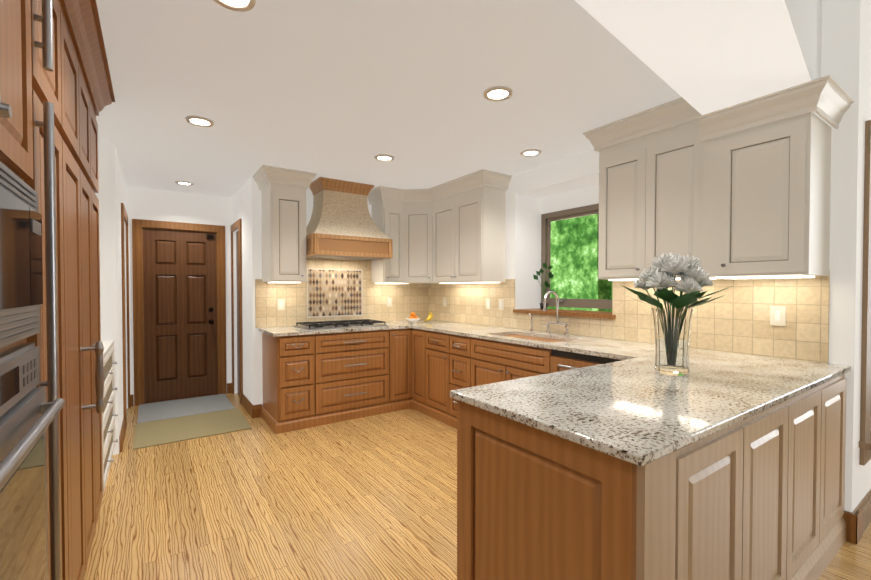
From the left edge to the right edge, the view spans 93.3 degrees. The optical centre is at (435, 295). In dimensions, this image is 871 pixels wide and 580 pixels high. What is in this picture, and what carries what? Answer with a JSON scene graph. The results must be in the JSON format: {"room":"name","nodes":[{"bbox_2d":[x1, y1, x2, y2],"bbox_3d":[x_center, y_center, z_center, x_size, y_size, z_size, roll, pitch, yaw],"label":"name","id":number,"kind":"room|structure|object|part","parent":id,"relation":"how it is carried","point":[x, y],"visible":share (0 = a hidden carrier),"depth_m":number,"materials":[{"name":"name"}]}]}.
{"room":"kitchen","nodes":[
{"label":"kitchen","id":0,"kind":"room"},
{"bbox_2d":[95,141,127,454],"bbox_3d":[-1.128,-0.320,0.459,0.870,3.300,9.600,-1,1,-35],"label":"wall","id":1,"kind":"structure","parent":0,"point":[111,195],"depth_m":3.29,"materials":[{"name":"grey paint"}]},
{"bbox_2d":[119,383,261,451],"bbox_3d":[-2.561,1.200,4.356,1.174,0.130,1.599,-1,1,-35],"label":"baseboard","id":2,"kind":"structure","parent":1,"relation":"attached to","point":[252,410],"depth_m":4.29,"materials":[{"name":"brown wood"}]},
{"bbox_2d":[126,186,231,394],"bbox_3d":[-3.511,-0.031,4.737,2.110,2.580,0.140,-1,1,-35],"label":"wall","id":3,"kind":"structure","parent":0,"point":[155,204],"depth_m":4.94,"materials":[{"name":"grey paint"}]},
{"bbox_2d":[121,203,226,428],"bbox_3d":[-2.840,0.189,4.594,1.004,2.145,1.066,-1,1,-35],"label":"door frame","id":4,"kind":"structure","parent":3,"relation":"attached to","point":[180,312],"depth_m":4.94,"materials":[{"name":"brown wood"}]},
{"bbox_2d":[232,176,371,406],"bbox_3d":[-1.247,-0.046,5.640,2.640,2.580,1.550,-1,1,-35],"label":"wall","id":5,"kind":"structure","parent":0,"point":[246,205],"depth_m":4.44,"materials":[{"name":"grey paint"}]},
{"bbox_2d":[231,219,242,404],"bbox_3d":[-2.430,0.182,5.014,0.020,2.145,0.690,-1,1,-35],"label":"door frame","id":6,"kind":"structure","parent":5,"relation":"attached to","point":[238,224],"depth_m":4.77,"materials":[{"name":"brown wood"}]},
{"bbox_2d":[252,165,316,282],"bbox_3d":[-1.537,-0.680,4.189,0.513,1.099,0.480,-1,1,-35],"label":"upper cabinet","id":7,"kind":"object","parent":5,"relation":"attached to","point":[283,202],"visible":1,"depth_m":4.05,"materials":[{"name":"beige wood"}]},
{"bbox_2d":[306,177,392,260],"bbox_3d":[-0.995,-0.823,4.506,0.892,0.820,0.573,-1,1,-35],"label":"range hood","id":8,"kind":"object","parent":5,"relation":"attached to","point":[341,225],"visible":0.9,"depth_m":4.38,"materials":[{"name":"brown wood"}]},
{"bbox_2d":[367,186,426,283],"bbox_3d":[-0.467,-0.691,4.844,0.510,1.099,0.601,-1,1,-35],"label":"upper cabinet","id":9,"kind":"object","parent":5,"relation":"attached to","point":[401,214],"depth_m":4.84,"materials":[{"name":"beige wood"}]},
{"bbox_2d":[96,0,680,197],"bbox_3d":[-0.923,-1.260,3.427,4.700,0.080,5.526,-1,1,-35],"label":"ceiling","id":10,"kind":"structure","parent":0,"point":[347,90],"depth_m":2.37,"materials":[{"name":"grey paint"}]},
{"bbox_2d":[175,181,193,185],"bbox_3d":[-2.749,-1.231,4.500,0.174,0.011,0.174,0,1,10],"label":"recessed light","id":11,"kind":"object","parent":10,"relation":"in","point":[185,183],"depth_m":4.51,"materials":[{"name":"white paint"}]},
{"bbox_2d":[185,116,213,126],"bbox_3d":[-1.628,-1.203,2.841,0.174,0.011,0.174,-1,1,-44],"label":"recessed light","id":12,"kind":"object","parent":10,"relation":"in","point":[199,121],"depth_m":2.84,"materials":[{"name":"white paint"}]},
{"bbox_2d":[214,0,255,11],"bbox_3d":[-0.803,-1.183,1.621,0.174,0.011,0.174,-1,1,-44],"label":"recessed light","id":13,"kind":"object","parent":10,"relation":"in","point":[235,5],"depth_m":1.67,"materials":[{"name":"white paint"}]},
{"bbox_2d":[375,154,393,161],"bbox_3d":[-0.450,-1.216,3.630,0.174,0.011,0.174,-1,1,-44],"label":"recessed light","id":14,"kind":"object","parent":10,"relation":"in","point":[381,157],"depth_m":3.62,"materials":[{"name":"white paint"}]},
{"bbox_2d":[483,86,512,100],"bbox_3d":[0.371,-1.196,2.437,0.174,0.011,0.174,-1,1,-44],"label":"recessed light","id":15,"kind":"object","parent":10,"relation":"in","point":[498,93],"depth_m":2.43,"materials":[{"name":"white paint"}]},
{"bbox_2d":[520,149,541,156],"bbox_3d":[0.812,-1.214,3.495,0.174,0.011,0.174,1,1,28],"label":"recessed light","id":16,"kind":"object","parent":10,"relation":"in","point":[529,152],"depth_m":3.49,"materials":[{"name":"white paint"}]},
{"bbox_2d":[84,393,870,579],"bbox_3d":[1.099,1.328,2.391,9.800,0.060,10.200,-1,1,-35],"label":"floor","id":17,"kind":"structure","parent":0,"point":[373,497],"depth_m":2.52,"materials":[{"name":"brown wood"}]},
{"bbox_2d":[0,0,59,579],"bbox_3d":[-1.120,0.079,0.632,0.674,2.496,0.795,-1,1,-35],"label":"tall cabinet","id":18,"kind":"object","parent":17,"relation":"on","point":[29,514],"depth_m":0.95,"materials":[{"name":"brown wood"}]},
{"bbox_3d":[-1.485,-1.114,1.373,0.517,0.137,2.462,-1,1,-35],"label":"crown","id":19,"kind":"part","parent":18,"relation":"part of","materials":[{"name":"brown wood"}]},
{"bbox_2d":[52,0,91,579],"bbox_3d":[-1.443,0.071,1.110,0.686,2.496,0.502,-1,1,-35],"label":"tall cabinet","id":20,"kind":"object","parent":17,"relation":"on","point":[56,93],"depth_m":1.56,"materials":[{"name":"brown wood"}]},
{"bbox_2d":[84,4,99,541],"bbox_3d":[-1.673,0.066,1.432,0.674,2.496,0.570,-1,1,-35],"label":"tall cabinet","id":21,"kind":"object","parent":17,"relation":"on","point":[89,192],"depth_m":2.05,"materials":[{"name":"brown wood"}]},
{"bbox_2d":[92,40,107,506],"bbox_3d":[-1.997,0.058,1.901,0.674,2.496,0.850,-1,1,-35],"label":"tall cabinet","id":22,"kind":"object","parent":17,"relation":"on","point":[99,97],"depth_m":2.28,"materials":[{"name":"brown wood"}]},
{"bbox_2d":[101,340,117,494],"bbox_3d":[-2.455,0.827,2.770,0.472,0.930,1.030,-1,1,-35],"label":"dresser","id":23,"kind":"object","parent":17,"relation":"on","point":[108,426],"visible":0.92,"depth_m":2.86,"materials":[{"name":"white paint"}]},
{"bbox_2d":[137,394,234,422],"bbox_3d":[-2.814,1.255,4.640,0.880,0.010,0.788,-1,1,-35],"label":"rug","id":24,"kind":"object","parent":17,"relation":"on","point":[148,412],"visible":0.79,"depth_m":4.60,"materials":[{"name":"grey fabric"}]},
{"bbox_2d":[133,408,251,449],"bbox_3d":[-2.358,1.266,3.998,0.920,0.008,0.778,-1,1,-35],"label":"rug","id":25,"kind":"object","parent":17,"relation":"on","point":[163,431],"visible":0.93,"depth_m":3.94,"materials":[{"name":"beige fabric"}]},
{"bbox_2d":[261,334,318,433],"bbox_3d":[-1.492,0.819,4.151,0.347,0.900,0.637,-1,1,-35],"label":"base cabinet","id":26,"kind":"object","parent":17,"relation":"on","point":[290,363],"depth_m":3.91,"materials":[{"name":"brown wood"}]},
{"bbox_2d":[315,326,394,425],"bbox_3d":[-0.990,0.813,4.498,0.873,0.900,0.637,-1,1,-35],"label":"base cabinet","id":27,"kind":"object","parent":17,"relation":"on","point":[352,363],"depth_m":4.21,"materials":[{"name":"brown wood"}]},
{"bbox_2d":[259,320,434,337],"bbox_3d":[-0.784,0.346,4.627,2.132,0.029,0.648,-1,1,-35],"label":"countertop","id":28,"kind":"structure","parent":27,"relation":"on","point":[338,325],"depth_m":4.30,"materials":[{"name":"beige stone"}]},
{"bbox_2d":[294,319,388,329],"bbox_3d":[-1.027,0.310,4.501,0.900,0.046,0.483,-1,1,-35],"label":"cooktop","id":29,"kind":"object","parent":28,"relation":"in","point":[341,324],"depth_m":4.39,"materials":[{"name":"black metal"}]},
{"bbox_2d":[406,312,419,322],"bbox_3d":[-0.269,0.260,4.880,0.170,0.131,0.167,-1,1,-35],"label":"fruit bowl","id":30,"kind":"object","parent":28,"relation":"on","point":[413,318],"visible":1,"depth_m":4.84,"materials":[{"name":"white ceramic"}]},
{"bbox_2d":[424,311,432,320],"bbox_3d":[-0.087,0.250,5.031,0.112,0.123,0.074,-1,1,-35],"label":"banana bunch","id":31,"kind":"object","parent":28,"relation":"on","point":[430,316],"visible":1,"depth_m":5.02,"materials":[{"name":"yellow food"}]},
{"bbox_2d":[387,326,410,411],"bbox_3d":[-0.541,0.809,4.776,0.298,0.900,0.692,-1,1,-35],"label":"base cabinet","id":32,"kind":"object","parent":17,"relation":"on","point":[399,339],"depth_m":4.52,"materials":[{"name":"brown wood"}]},
{"bbox_2d":[411,326,426,414],"bbox_3d":[0.073,0.811,4.655,0.699,0.900,0.355,-1,1,-35],"label":"base cabinet","id":33,"kind":"object","parent":17,"relation":"on","point":[418,337],"depth_m":4.48,"materials":[{"name":"brown wood"}]},
{"bbox_2d":[427,330,442,421],"bbox_3d":[0.267,0.815,4.412,0.657,0.900,0.485,-1,1,-35],"label":"base cabinet","id":34,"kind":"object","parent":17,"relation":"on","point":[434,337],"depth_m":4.23,"materials":[{"name":"brown wood"}]},
{"bbox_2d":[443,330,466,425],"bbox_3d":[0.497,0.820,4.079,0.657,0.900,0.435,-1,1,-35],"label":"base cabinet","id":35,"kind":"object","parent":17,"relation":"on","point":[454,345],"depth_m":3.99,"materials":[{"name":"brown wood"}]},
{"bbox_2d":[467,334,570,385],"bbox_3d":[0.867,0.829,3.544,0.657,0.900,0.975,-1,1,-35],"label":"base cabinet","id":36,"kind":"object","parent":17,"relation":"on","point":[488,359],"depth_m":3.47,"materials":[{"name":"brown wood"}]},
{"bbox_2d":[419,322,654,357],"bbox_3d":[0.742,0.384,3.709,0.667,0.075,2.600,-1,1,-35],"label":"countertop","id":37,"kind":"structure","parent":36,"relation":"on","point":[617,349],"depth_m":3.20,"materials":[{"name":"beige stone"}]},
{"bbox_2d":[451,402,698,579],"bbox_3d":[0.405,0.865,1.412,0.256,0.900,0.747,-1,1,-35],"label":"base cabinet","id":38,"kind":"object","parent":17,"relation":"on","point":[583,458],"depth_m":1.23,"materials":[{"name":"brown wood"}]},
{"bbox_2d":[447,348,850,469],"bbox_3d":[1.130,0.391,1.916,2.067,0.029,0.790,-1,1,-35],"label":"countertop","id":39,"kind":"structure","parent":38,"relation":"on","point":[625,410],"depth_m":1.54,"materials":[{"name":"beige stone"}]},
{"bbox_2d":[621,252,731,375],"bbox_3d":[1.145,0.081,1.995,0.436,0.586,0.458,-1,1,-35],"label":"flower vase","id":40,"kind":"object","parent":39,"relation":"on","point":[672,327],"visible":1,"depth_m":1.92,"materials":[{"name":"clear glass"}]},
{"bbox_2d":[543,346,618,373],"bbox_3d":[1.288,0.839,2.934,0.657,0.900,0.748,-1,1,-35],"label":"dishwasher","id":41,"kind":"object","parent":17,"relation":"on","point":[553,359],"depth_m":2.87,"materials":[{"name":"brown wood"}]},
{"bbox_2d":[695,418,758,579],"bbox_3d":[0.671,0.862,1.597,0.526,0.900,0.747,-1,1,-35],"label":"base cabinet","id":42,"kind":"object","parent":17,"relation":"on","point":[727,480],"depth_m":1.34,"materials":[{"name":"brown wood"}]},
{"bbox_2d":[755,398,798,579],"bbox_3d":[1.024,0.858,1.840,0.587,0.900,0.747,-1,1,-35],"label":"base cabinet","id":43,"kind":"object","parent":17,"relation":"on","point":[777,508],"depth_m":1.62,"materials":[{"name":"brown wood"}]},
{"bbox_2d":[799,382,830,579],"bbox_3d":[1.401,0.853,2.101,0.588,0.900,0.747,-1,1,-35],"label":"base cabinet","id":44,"kind":"object","parent":17,"relation":"on","point":[815,407],"depth_m":1.89,"materials":[{"name":"brown wood"}]},
{"bbox_2d":[827,374,846,565],"bbox_3d":[1.761,0.849,2.350,0.544,0.900,0.747,-1,1,-35],"label":"base cabinet","id":45,"kind":"object","parent":17,"relation":"on","point":[836,524],"depth_m":2.10,"materials":[{"name":"brown wood"}]},
{"bbox_2d":[505,150,598,308],"bbox_3d":[1.197,-0.380,4.041,0.470,3.300,3.850,-1,1,-35],"label":"wall","id":46,"kind":"structure","parent":0,"point":[527,191],"depth_m":4.21,"materials":[{"name":"grey paint"}]},
{"bbox_2d":[427,169,511,283],"bbox_3d":[0.178,-0.689,4.725,0.415,1.099,1.530,-1,1,-35],"label":"upper cabinet","id":47,"kind":"object","parent":46,"relation":"attached to","point":[451,232],"depth_m":4.27,"materials":[{"name":"beige wood"}]},
{"bbox_2d":[255,258,829,362],"bbox_3d":[0.142,-0.021,3.256,2.164,0.748,3.949,-1,1,-35],"label":"tile backsplash","id":48,"kind":"structure","parent":46,"relation":"attached to","point":[786,318],"depth_m":3.45,"materials":[{"name":"tile"}]},
{"bbox_2d":[513,308,615,318],"bbox_3d":[1.267,0.159,3.831,0.405,0.030,1.110,-1,1,-35],"label":"window sill","id":49,"kind":"structure","parent":46,"relation":"attached to","point":[592,314],"depth_m":3.68,"materials":[{"name":"brown wood"}]},
{"bbox_2d":[533,263,553,309],"bbox_3d":[1.103,-0.098,4.151,0.199,0.471,0.167,-1,1,-35],"label":"potted plant","id":50,"kind":"object","parent":49,"relation":"on","point":[550,275],"visible":0.79,"depth_m":4.14,"materials":[{"name":"green plant"}]},
{"bbox_2d":[541,186,611,308],"bbox_3d":[1.448,-0.443,3.964,0.095,1.169,1.078,-1,1,-35],"label":"kitchen window","id":51,"kind":"structure","parent":46,"relation":"in","point":[578,203],"depth_m":4.13,"materials":[{"name":"grey paint"}]},
{"bbox_2d":[583,97,715,280],"bbox_3d":[1.486,-0.657,2.847,0.400,1.099,0.803,-1,1,-35],"label":"upper cabinet","id":52,"kind":"object","parent":46,"relation":"attached to","point":[650,184],"visible":0.69,"depth_m":2.71,"materials":[{"name":"beige wood"}]},
{"bbox_2d":[697,75,853,278],"bbox_3d":[1.851,-0.562,2.268,0.460,0.929,0.563,-1,1,-35],"label":"upper cabinet","id":53,"kind":"object","parent":46,"relation":"attached to","point":[766,184],"visible":0.98,"depth_m":2.16,"materials":[{"name":"beige wood"}]},
{"bbox_2d":[575,0,821,114],"bbox_3d":[-0.148,-1.486,0.534,5.824,0.970,0.549,-1,1,-43],"label":"ceiling","id":54,"kind":"structure","parent":0,"point":[702,57],"depth_m":1.69,"materials":[{"name":"grey paint"}]},
{"bbox_2d":[813,0,870,511],"bbox_3d":[3.842,-0.369,3.408,4.100,3.300,0.200,-1,1,-35],"label":"wall","id":55,"kind":"structure","parent":0,"point":[846,47],"depth_m":2.20,"materials":[{"name":"grey paint"}]},
{"bbox_2d":[843,489,870,543],"bbox_3d":[3.799,1.208,3.297,3.926,0.150,0.074,-1,1,-35],"label":"baseboard","id":56,"kind":"structure","parent":55,"relation":"attached to","point":[858,520],"depth_m":2.19,"materials":[{"name":"brown wood"}]},
{"bbox_2d":[859,433,870,465],"bbox_3d":[2.642,0.861,2.535,0.850,0.130,0.225,-1,1,-35],"label":"window sill","id":57,"kind":"structure","parent":55,"relation":"attached to","point":[865,454],"depth_m":2.26,"materials":[{"name":"brown wood"}]},
{"bbox_2d":[860,120,870,441],"bbox_3d":[2.630,-0.069,2.537,0.810,1.770,0.182,-1,1,-35],"label":"window","id":58,"kind":"structure","parent":55,"relation":"in","point":[865,414],"depth_m":2.24,"materials":[{"name":"brown wood"}]},
{"label":"outside","id":59,"kind":"structure","parent":0,"visible":0},
{"bbox_2d":[547,214,611,311],"bbox_3d":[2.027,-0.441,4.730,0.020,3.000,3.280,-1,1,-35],"label":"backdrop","id":60,"kind":"structure","parent":59,"point":[574,253],"depth_m":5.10,"materials":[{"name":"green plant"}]}
]}

